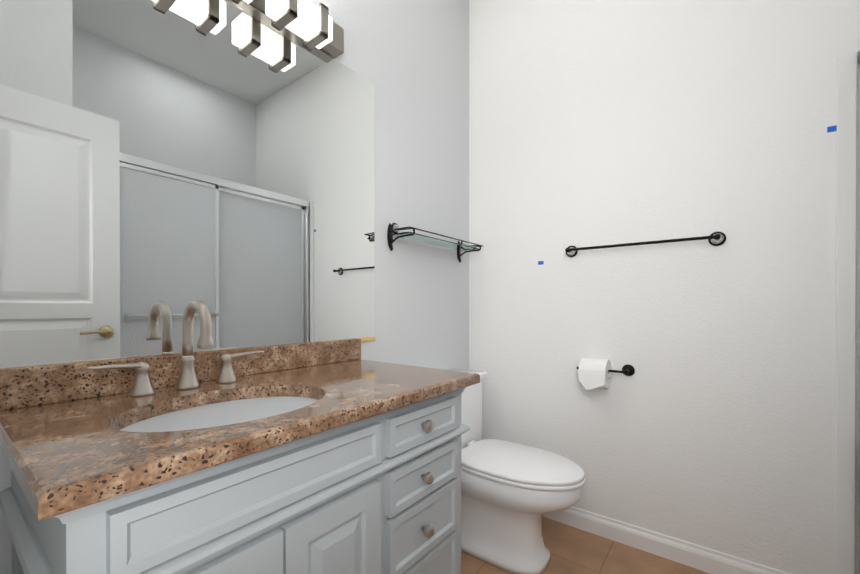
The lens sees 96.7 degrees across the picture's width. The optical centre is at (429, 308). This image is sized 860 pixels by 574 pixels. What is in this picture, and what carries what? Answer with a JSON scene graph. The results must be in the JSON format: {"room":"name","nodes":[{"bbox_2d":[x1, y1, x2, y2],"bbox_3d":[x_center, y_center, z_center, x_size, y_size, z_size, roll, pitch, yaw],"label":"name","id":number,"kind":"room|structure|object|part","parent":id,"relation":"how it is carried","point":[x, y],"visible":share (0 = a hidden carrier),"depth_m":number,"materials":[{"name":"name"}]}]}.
{"room":"bathroom","nodes":[
{"label":"bathroom","id":0,"kind":"room"},
{"bbox_2d":[0,0,468,573],"bbox_3d":[-0.766,-0.447,1.055,0.131,3.080,3.407,0,0,37],"label":"wall","id":1,"kind":"structure","parent":0,"point":[164,164],"depth_m":1.16,"materials":[{"name":"grey paint"}]},
{"bbox_2d":[231,0,343,58],"bbox_3d":[-0.594,-0.974,1.052,0.163,0.166,0.954,0,0,37],"label":"light fixture","id":2,"kind":"object","parent":1,"relation":"attached to","point":[311,25],"visible":1,"depth_m":1.23,"materials":[{"name":"white glass"}]},
{"bbox_2d":[387,223,482,261],"bbox_3d":[0.049,-0.325,1.914,0.148,0.127,0.640,0,0,37],"label":"shelf","id":3,"kind":"object","parent":1,"relation":"attached to","point":[458,247],"visible":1,"depth_m":1.80,"materials":[{"name":"black"}]},
{"bbox_2d":[461,517,709,573],"bbox_3d":[0.254,1.146,0.288,2.690,0.100,3.407,0,0,37],"label":"floor","id":4,"kind":"structure","parent":0,"point":[573,550],"depth_m":1.66,"materials":[{"name":"tile"}]},
{"bbox_2d":[0,300,479,573],"bbox_3d":[-0.371,0.535,1.006,0.577,1.115,1.000,0,0,37],"label":"bathroom vanity","id":5,"kind":"object","parent":4,"relation":"on","point":[334,457],"visible":1,"depth_m":0.79,"materials":[{"name":"painted wood"},{"name":"granite"},{"name":"brushed nickel"}]},
{"bbox_2d":[0,338,360,410],"bbox_3d":[-0.587,0.165,1.172,0.014,0.084,0.994,0,0,37],"label":"backsplash","id":6,"kind":"structure","parent":5,"relation":"on","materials":[{"name":"stone"}]},
{"bbox_3d":[-0.383,0.390,1.017,0.545,0.030,0.982,0,0,37],"label":"belt mould","id":7,"kind":"part","parent":5,"relation":"part of","materials":[{"name":"grey wood"}]},
{"bbox_2d":[0,359,479,520],"bbox_3d":[-0.371,0.224,1.005,0.577,0.032,1.000,0,0,37],"label":"countertop","id":8,"kind":"structure","parent":5,"relation":"on","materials":[{"name":"stone"}]},
{"bbox_2d":[87,300,263,396],"bbox_3d":[-0.600,0.093,0.977,0.152,0.230,0.407,0,0,37],"label":"faucet","id":9,"kind":"object","parent":8,"relation":"on","point":[187,385],"depth_m":0.99,"materials":[{"name":"silver metal"}]},
{"bbox_3d":[-0.380,0.256,1.015,0.551,0.031,0.994,0,0,37],"label":"crown mould","id":10,"kind":"part","parent":5,"relation":"part of","materials":[{"name":"grey"}]},
{"bbox_2d":[451,368,585,573],"bbox_3d":[0.310,0.712,1.745,0.760,0.755,0.472,0,0,37],"label":"toilet","id":11,"kind":"object","parent":4,"relation":"on","point":[512,493],"visible":0.67,"depth_m":1.61,"materials":[{"name":"white ceramic"}]},
{"bbox_3d":[0.087,0.353,1.913,0.200,0.038,0.472,0,0,37],"label":"tank lid","id":12,"kind":"part","parent":11,"relation":"part of","materials":[{"name":"white ceramic"}]},
{"bbox_3d":[0.082,0.544,1.918,0.180,0.340,0.444,0,0,37],"label":"tank","id":13,"kind":"part","parent":11,"relation":"part of","materials":[{"name":"white ceramic"}]},
{"bbox_3d":[0.330,0.894,1.731,0.677,0.391,0.368,0,0,37],"label":"bowl","id":14,"kind":"part","parent":11,"relation":"part of","materials":[{"name":"white ceramic"}]},
{"bbox_3d":[0.386,0.680,1.688,0.570,0.036,0.380,0,0,37],"label":"seat","id":15,"kind":"part","parent":11,"relation":"part of","materials":[{"name":"white plastic"}]},
{"bbox_2d":[858,48,859,573],"bbox_3d":[1.372,0.095,0.490,0.912,2.000,1.481,0,0,37],"label":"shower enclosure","id":16,"kind":"object","parent":4,"relation":"on","point":[859,424],"visible":1,"depth_m":1.32,"materials":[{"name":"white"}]},
{"bbox_2d":[469,0,859,573],"bbox_3d":[1.295,-0.449,1.554,2.570,3.080,0.120,0,0,37],"label":"wall","id":17,"kind":"structure","parent":0,"point":[709,423],"depth_m":1.67,"materials":[{"name":"white paint"}]},
{"bbox_2d":[577,358,634,389],"bbox_3d":[0.801,0.302,1.766,0.239,0.138,0.144,0,0,37],"label":"paper holder","id":18,"kind":"object","parent":17,"relation":"attached to","point":[593,373],"visible":1,"depth_m":1.74,"materials":[{"name":"white paper"}]},
{"bbox_2d":[565,232,725,256],"bbox_3d":[0.923,-0.287,1.715,0.644,0.060,0.072,0,0,37],"label":"bar","id":19,"kind":"object","parent":17,"relation":"attached to","point":[716,238],"visible":1,"depth_m":1.63,"materials":[{"name":"black metal"}]},
{"bbox_2d":[542,506,790,573],"bbox_3d":[0.838,1.042,1.823,1.521,0.095,0.014,0,0,37],"label":"baseboard","id":20,"kind":"structure","parent":17,"relation":"attached to","point":[705,559],"depth_m":1.68,"materials":[{"name":"white wood"}]},
{"bbox_2d":[827,125,836,132],"bbox_3d":[1.444,-0.643,1.364,0.035,0.020,0.002,0,0,37],"label":"scrap","id":21,"kind":"object","parent":17,"relation":"attached to","point":[831,128],"depth_m":1.37,"materials":[{"name":"blue paper"}]},
{"bbox_2d":[835,51,857,573],"bbox_3d":[1.464,0.099,1.345,0.049,1.985,0.010,0,0,37],"label":"trim","id":22,"kind":"structure","parent":17,"relation":"attached to","point":[846,295],"depth_m":1.34,"materials":[{"name":"white wood"}]}
]}

